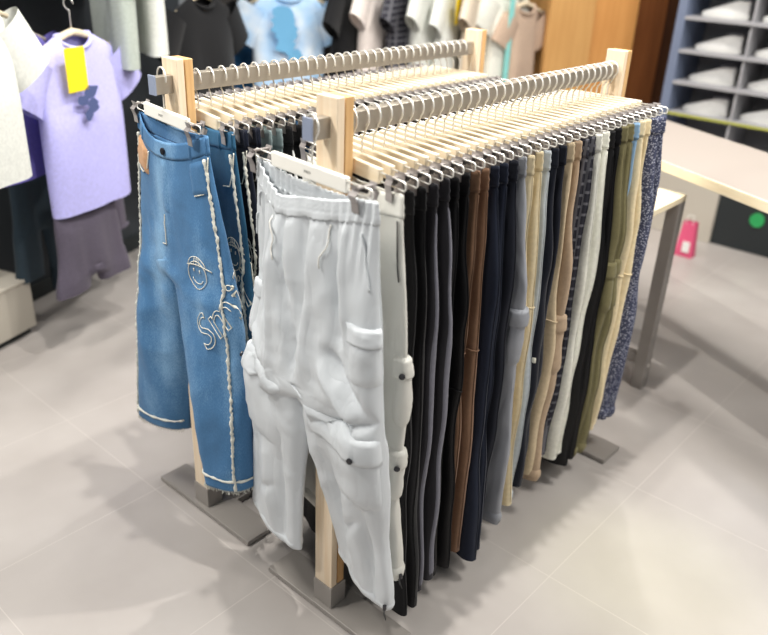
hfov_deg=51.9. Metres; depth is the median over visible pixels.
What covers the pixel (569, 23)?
wood panel
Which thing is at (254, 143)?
jeans
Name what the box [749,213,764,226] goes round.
sign
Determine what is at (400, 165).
hanger
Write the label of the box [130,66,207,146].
hanger
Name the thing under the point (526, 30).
shirt
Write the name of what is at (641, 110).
hanger
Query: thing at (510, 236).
trousers
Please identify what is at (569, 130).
hanger
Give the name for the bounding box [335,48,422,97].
hanger
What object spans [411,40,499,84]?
hanger
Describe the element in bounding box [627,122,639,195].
trousers
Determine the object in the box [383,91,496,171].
hanger
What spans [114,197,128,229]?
shorts
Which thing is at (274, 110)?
hanger
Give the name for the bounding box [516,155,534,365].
trousers
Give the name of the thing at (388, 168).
hanger
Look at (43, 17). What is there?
wall
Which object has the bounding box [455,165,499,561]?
trousers
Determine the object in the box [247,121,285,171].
joggers
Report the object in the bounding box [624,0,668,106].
wood panel
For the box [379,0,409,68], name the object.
shirt
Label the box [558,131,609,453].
trousers
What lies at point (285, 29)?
print
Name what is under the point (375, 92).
hanger
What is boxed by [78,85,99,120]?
print
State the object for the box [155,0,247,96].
shirt
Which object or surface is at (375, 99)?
hanger
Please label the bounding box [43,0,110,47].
hanger
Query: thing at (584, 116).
hanger
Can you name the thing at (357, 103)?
hanger
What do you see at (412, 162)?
hanger
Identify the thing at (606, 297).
trousers
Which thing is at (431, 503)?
trousers
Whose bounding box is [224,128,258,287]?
jeans
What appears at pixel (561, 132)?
hanger
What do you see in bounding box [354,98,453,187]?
hanger
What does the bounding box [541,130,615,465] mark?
trousers
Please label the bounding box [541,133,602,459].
trousers
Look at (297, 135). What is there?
trousers
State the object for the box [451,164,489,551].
trousers
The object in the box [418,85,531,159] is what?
hanger
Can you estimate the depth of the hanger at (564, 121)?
1.99 m
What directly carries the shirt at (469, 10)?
hanging from the hanger
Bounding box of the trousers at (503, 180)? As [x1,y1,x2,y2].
[477,163,508,549]
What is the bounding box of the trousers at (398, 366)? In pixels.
[303,152,413,587]
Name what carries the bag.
on the floor
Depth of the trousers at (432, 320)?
1.68 m
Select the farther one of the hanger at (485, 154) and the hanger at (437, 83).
the hanger at (437, 83)
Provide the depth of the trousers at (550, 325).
2.11 m
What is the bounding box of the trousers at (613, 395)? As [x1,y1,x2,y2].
[607,116,666,416]
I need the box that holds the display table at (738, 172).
[661,120,767,213]
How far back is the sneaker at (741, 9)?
4.25 m
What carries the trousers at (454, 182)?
hanging from the hanger at (434, 156)
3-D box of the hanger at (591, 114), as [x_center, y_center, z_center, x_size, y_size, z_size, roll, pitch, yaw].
[0.472,-0.590,2.118,0.379,0.149,0.029,24,33,37]
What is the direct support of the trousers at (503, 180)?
hanging from the hanger at (483, 143)
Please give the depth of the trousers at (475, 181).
1.70 m
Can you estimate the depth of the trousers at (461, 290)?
1.80 m
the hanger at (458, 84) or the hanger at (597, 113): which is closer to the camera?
the hanger at (597, 113)
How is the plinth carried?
on the floor
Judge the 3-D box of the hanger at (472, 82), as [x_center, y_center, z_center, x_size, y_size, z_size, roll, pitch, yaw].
[0.160,-0.803,2.525,0.379,0.149,0.029,22,32,34]
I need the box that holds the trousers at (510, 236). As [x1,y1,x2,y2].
[482,160,518,517]
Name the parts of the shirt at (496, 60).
colour panel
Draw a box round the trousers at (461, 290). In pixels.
[436,169,469,568]
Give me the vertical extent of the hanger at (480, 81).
0.149 m
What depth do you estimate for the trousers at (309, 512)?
1.62 m
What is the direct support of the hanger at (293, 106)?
hanging from the clothing rack at (228, 511)
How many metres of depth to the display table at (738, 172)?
2.84 m
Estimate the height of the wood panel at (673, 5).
2.300 m
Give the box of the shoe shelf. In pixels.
[651,0,767,257]
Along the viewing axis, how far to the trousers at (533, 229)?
1.94 m
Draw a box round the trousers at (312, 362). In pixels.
[240,158,394,620]
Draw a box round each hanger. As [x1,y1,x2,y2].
[0,10,8,18]
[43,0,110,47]
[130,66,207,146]
[165,68,234,145]
[195,65,262,138]
[195,66,249,142]
[199,64,273,137]
[208,63,285,135]
[219,62,294,133]
[228,60,305,131]
[237,59,315,116]
[246,58,315,115]
[246,113,379,214]
[250,0,324,4]
[255,57,315,106]
[263,56,315,100]
[272,55,355,108]
[280,54,364,108]
[289,53,373,106]
[296,53,383,105]
[299,109,406,202]
[304,52,390,103]
[312,51,399,102]
[314,104,418,194]
[322,50,405,100]
[330,49,415,99]
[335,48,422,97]
[342,47,430,95]
[349,47,434,95]
[353,100,442,191]
[353,102,430,195]
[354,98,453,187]
[355,97,464,178]
[356,46,442,93]
[365,45,454,92]
[366,95,475,181]
[371,44,459,90]
[373,93,485,178]
[378,44,466,90]
[383,43,469,88]
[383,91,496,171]
[390,42,482,87]
[391,90,504,170]
[396,41,488,86]
[401,88,513,165]
[402,41,494,83]
[410,86,523,163]
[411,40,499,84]
[416,39,506,83]
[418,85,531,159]
[427,83,541,156]
[434,82,549,154]
[442,80,557,150]
[450,79,564,150]
[459,78,572,147]
[468,76,580,144]
[472,75,587,141]
[479,74,594,140]
[486,73,602,138]
[493,71,608,135]
[500,70,615,133]
[502,0,543,16]
[509,69,621,130]
[513,68,627,128]
[519,67,634,126]
[525,66,639,124]
[531,65,646,122]
[538,64,651,120]
[542,63,656,119]
[548,62,662,117]
[554,61,667,115]
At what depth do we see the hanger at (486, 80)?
2.56 m
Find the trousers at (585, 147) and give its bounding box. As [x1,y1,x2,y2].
[543,138,589,432]
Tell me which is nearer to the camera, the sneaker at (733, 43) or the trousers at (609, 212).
the trousers at (609, 212)
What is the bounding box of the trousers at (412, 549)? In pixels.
[383,178,426,607]
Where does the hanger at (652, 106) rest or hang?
hanging from the clothing rack at (322, 583)
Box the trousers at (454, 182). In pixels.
[429,173,459,575]
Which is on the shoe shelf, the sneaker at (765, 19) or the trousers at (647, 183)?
the sneaker at (765, 19)
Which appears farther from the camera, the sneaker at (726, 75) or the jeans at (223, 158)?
the sneaker at (726, 75)
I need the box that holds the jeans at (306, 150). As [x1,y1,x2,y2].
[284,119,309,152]
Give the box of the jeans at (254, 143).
[239,126,262,198]
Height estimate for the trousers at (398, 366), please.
0.932 m
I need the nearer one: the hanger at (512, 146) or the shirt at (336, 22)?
the hanger at (512, 146)
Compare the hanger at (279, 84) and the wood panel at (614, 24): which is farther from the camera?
the wood panel at (614, 24)
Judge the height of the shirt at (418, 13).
0.626 m
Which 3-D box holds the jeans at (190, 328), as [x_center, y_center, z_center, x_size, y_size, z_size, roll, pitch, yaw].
[-0.514,-0.039,2.029,0.128,0.916,0.518,-19,33,-36]
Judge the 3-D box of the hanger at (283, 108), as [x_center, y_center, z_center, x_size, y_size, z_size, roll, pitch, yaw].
[-0.309,-0.590,2.047,0.029,0.149,0.379,-18,33,-35]
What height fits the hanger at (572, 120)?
0.149 m
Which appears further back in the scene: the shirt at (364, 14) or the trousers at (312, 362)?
the shirt at (364, 14)
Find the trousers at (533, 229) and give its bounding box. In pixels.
[502,150,543,505]
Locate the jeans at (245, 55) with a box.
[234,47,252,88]
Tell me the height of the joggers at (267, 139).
0.950 m
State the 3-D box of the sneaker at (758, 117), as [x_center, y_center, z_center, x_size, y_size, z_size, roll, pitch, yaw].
[2.099,-1.119,4.333,0.255,0.103,0.092,23,33,36]
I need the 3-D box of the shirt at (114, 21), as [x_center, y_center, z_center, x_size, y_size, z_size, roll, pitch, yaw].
[-1.054,-1.271,3.038,0.113,0.566,0.617,-16,32,-33]
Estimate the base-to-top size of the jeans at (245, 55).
0.900 m
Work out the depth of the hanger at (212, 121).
1.85 m
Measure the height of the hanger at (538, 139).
0.149 m
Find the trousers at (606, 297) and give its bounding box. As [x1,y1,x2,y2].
[574,126,628,455]
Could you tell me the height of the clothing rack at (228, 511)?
1.300 m
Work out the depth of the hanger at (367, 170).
1.52 m
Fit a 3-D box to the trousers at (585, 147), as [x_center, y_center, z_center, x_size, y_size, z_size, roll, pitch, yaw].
[0.359,-0.067,2.262,0.378,0.960,0.054,25,34,38]
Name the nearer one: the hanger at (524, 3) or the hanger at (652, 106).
the hanger at (652, 106)
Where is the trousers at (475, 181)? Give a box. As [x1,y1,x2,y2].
[450,167,480,481]
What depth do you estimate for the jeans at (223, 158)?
1.88 m
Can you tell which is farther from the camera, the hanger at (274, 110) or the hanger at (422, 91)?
the hanger at (422, 91)
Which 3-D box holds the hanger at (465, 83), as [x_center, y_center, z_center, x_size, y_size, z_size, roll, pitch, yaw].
[0.138,-0.793,2.503,0.379,0.149,0.029,23,33,36]
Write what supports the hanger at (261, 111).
hanging from the clothing rack at (228, 511)
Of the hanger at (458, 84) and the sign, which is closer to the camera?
the hanger at (458, 84)
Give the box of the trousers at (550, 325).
[523,142,574,474]
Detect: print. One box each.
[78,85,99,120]
[270,6,303,59]
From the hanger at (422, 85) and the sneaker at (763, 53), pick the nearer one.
the hanger at (422, 85)
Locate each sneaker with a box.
[683,96,730,116]
[689,65,737,85]
[695,33,745,53]
[702,0,752,19]
[740,109,767,124]
[747,79,767,91]
[755,48,767,58]
[763,16,767,22]
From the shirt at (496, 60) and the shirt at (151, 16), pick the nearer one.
the shirt at (151, 16)
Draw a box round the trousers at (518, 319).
[482,155,529,524]
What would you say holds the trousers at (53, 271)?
hanging from the wall at (43, 17)
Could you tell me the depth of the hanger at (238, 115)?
1.92 m
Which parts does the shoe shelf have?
panel, panel, panel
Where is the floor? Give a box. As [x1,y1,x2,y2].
[0,228,767,634]
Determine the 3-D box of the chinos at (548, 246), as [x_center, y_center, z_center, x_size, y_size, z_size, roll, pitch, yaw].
[0.274,-0.019,2.182,0.060,0.980,0.403,-21,34,-39]
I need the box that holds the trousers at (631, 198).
[590,120,645,429]
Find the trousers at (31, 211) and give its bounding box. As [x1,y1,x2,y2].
[8,174,57,284]
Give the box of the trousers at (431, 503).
[417,174,452,580]
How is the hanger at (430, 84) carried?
hanging from the clothing rack at (228, 511)
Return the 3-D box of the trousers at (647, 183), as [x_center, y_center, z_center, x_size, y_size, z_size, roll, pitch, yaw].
[0.603,-0.167,2.515,0.444,0.990,0.065,22,32,34]
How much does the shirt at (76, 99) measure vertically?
0.636 m
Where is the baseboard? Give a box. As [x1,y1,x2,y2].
[30,233,139,300]
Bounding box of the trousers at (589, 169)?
[542,136,595,454]
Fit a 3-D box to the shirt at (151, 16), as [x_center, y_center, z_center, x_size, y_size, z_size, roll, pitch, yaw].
[-0.965,-1.371,3.169,0.110,0.576,0.597,-14,31,-30]
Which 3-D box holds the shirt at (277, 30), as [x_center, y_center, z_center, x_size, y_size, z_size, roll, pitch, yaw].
[-0.489,-1.331,4.074,0.677,0.666,0.132,-8,28,-20]
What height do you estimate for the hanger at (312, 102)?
0.149 m
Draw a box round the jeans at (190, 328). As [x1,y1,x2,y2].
[135,111,253,494]
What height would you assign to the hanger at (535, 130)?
0.149 m
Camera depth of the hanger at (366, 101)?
2.20 m
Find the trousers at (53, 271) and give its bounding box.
[49,261,57,288]
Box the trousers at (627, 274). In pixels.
[594,119,651,424]
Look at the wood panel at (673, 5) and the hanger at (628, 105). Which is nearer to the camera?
the hanger at (628, 105)
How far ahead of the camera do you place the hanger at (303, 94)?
2.15 m
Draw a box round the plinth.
[0,270,36,348]
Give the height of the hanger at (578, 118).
0.149 m
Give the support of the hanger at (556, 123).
hanging from the clothing rack at (322, 583)
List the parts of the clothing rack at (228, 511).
foot plate, rail, rail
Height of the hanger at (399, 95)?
0.149 m
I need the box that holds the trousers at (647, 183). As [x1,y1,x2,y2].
[597,117,660,419]
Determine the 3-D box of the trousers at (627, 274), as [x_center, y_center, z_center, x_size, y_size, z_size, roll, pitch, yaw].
[0.584,-0.151,2.494,0.406,1.000,0.056,22,32,34]
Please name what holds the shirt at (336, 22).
hanging from the hanger
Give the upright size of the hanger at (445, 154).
0.149 m
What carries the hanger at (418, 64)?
hanging from the clothing rack at (228, 511)
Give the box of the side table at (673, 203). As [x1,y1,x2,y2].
[626,188,686,388]
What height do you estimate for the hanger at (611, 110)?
0.149 m
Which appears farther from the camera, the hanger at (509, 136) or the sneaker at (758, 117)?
the sneaker at (758, 117)
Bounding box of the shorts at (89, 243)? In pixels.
[52,201,130,300]
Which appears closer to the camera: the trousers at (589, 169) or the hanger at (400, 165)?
the hanger at (400, 165)
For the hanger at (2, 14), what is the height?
0.187 m
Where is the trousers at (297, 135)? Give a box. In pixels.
[275,120,302,178]
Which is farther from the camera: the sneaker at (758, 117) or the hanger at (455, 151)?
the sneaker at (758, 117)
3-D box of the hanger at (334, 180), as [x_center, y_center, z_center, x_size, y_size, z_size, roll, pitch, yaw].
[-0.143,-0.316,1.504,0.057,0.149,0.388,-19,32,-36]
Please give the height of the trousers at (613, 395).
0.990 m
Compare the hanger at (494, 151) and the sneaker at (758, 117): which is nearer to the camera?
the hanger at (494, 151)
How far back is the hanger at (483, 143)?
1.76 m
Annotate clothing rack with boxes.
[148,28,486,545]
[269,48,631,634]
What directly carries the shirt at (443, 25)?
hanging from the hanger
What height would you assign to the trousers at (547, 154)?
1.000 m
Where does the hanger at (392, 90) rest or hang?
hanging from the clothing rack at (228, 511)
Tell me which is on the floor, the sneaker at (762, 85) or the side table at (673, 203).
the side table at (673, 203)
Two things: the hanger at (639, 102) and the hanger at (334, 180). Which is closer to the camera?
the hanger at (334, 180)
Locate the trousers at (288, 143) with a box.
[263,122,296,176]
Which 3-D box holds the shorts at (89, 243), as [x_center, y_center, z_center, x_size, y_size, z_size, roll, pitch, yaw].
[-1.160,-0.324,3.105,0.078,0.400,0.411,12,28,19]
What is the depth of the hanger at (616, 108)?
2.18 m
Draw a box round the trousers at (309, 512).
[303,172,416,615]
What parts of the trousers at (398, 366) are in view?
cord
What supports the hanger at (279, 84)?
hanging from the clothing rack at (228, 511)
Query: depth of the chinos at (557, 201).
1.95 m
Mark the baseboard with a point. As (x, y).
(42, 287)
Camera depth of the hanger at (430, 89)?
2.37 m
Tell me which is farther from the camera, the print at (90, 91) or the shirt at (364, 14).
the shirt at (364, 14)
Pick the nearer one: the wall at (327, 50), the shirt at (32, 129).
the shirt at (32, 129)
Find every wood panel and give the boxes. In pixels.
[529,0,596,91]
[583,0,639,93]
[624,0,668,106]
[650,0,679,102]
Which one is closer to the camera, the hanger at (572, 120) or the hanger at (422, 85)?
the hanger at (572, 120)
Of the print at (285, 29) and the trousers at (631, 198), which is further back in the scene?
the print at (285, 29)
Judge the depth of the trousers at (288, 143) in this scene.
1.95 m
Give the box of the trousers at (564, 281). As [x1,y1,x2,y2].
[523,140,582,480]
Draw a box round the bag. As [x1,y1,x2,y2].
[674,215,698,258]
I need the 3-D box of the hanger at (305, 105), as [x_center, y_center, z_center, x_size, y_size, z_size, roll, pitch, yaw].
[-0.264,-0.610,2.093,0.029,0.149,0.379,-18,33,-36]
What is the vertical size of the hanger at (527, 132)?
0.149 m
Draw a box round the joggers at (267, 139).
[261,129,272,160]
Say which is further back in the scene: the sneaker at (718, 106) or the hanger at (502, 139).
the sneaker at (718, 106)
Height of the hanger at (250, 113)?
0.149 m
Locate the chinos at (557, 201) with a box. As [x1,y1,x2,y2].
[526,145,566,453]
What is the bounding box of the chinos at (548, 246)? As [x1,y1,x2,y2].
[512,147,558,486]
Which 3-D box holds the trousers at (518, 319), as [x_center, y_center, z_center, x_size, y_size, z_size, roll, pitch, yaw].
[0.182,0.038,2.096,0.064,1.020,0.459,-20,34,-38]
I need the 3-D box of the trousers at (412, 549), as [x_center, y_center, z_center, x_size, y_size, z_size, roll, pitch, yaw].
[-0.042,0.157,1.872,0.058,1.050,0.462,-17,32,-34]
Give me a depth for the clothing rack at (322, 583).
1.96 m
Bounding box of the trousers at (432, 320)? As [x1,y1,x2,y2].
[404,180,438,591]
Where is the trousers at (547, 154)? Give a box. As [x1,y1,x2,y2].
[512,150,551,496]
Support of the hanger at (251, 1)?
hanging from the rail
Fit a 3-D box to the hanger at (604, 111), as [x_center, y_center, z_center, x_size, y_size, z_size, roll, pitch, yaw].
[0.516,-0.610,2.164,0.379,0.149,0.029,23,33,36]
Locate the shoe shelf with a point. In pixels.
(723, 220)
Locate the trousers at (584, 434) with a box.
[577,124,634,452]
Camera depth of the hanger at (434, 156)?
1.65 m
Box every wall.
[0,0,178,283]
[219,0,461,77]
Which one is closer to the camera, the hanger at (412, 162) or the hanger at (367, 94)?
the hanger at (412, 162)
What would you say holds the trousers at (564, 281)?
hanging from the hanger at (556, 123)
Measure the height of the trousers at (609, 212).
1.050 m
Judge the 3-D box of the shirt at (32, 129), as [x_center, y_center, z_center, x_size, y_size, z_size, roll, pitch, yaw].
[-1.323,-0.762,2.818,0.121,0.526,0.694,12,28,19]
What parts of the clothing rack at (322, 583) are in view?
foot plate, rail, rail, foot plate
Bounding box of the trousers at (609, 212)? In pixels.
[568,127,621,458]
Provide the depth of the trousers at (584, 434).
2.31 m
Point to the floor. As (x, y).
(668, 534)
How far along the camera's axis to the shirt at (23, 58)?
2.43 m
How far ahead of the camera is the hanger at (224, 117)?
1.89 m
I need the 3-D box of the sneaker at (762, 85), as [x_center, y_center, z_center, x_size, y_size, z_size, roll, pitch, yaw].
[2.106,-1.271,4.258,0.255,0.103,0.092,23,33,36]
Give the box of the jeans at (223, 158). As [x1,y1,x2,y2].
[196,121,253,344]
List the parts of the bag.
white panel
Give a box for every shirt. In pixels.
[0,6,49,188]
[6,31,56,186]
[19,30,140,218]
[89,0,139,69]
[135,0,168,56]
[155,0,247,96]
[237,0,331,86]
[322,0,357,75]
[349,0,386,71]
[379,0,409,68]
[405,0,433,67]
[428,0,461,68]
[458,0,481,69]
[476,0,529,81]
[490,3,545,80]

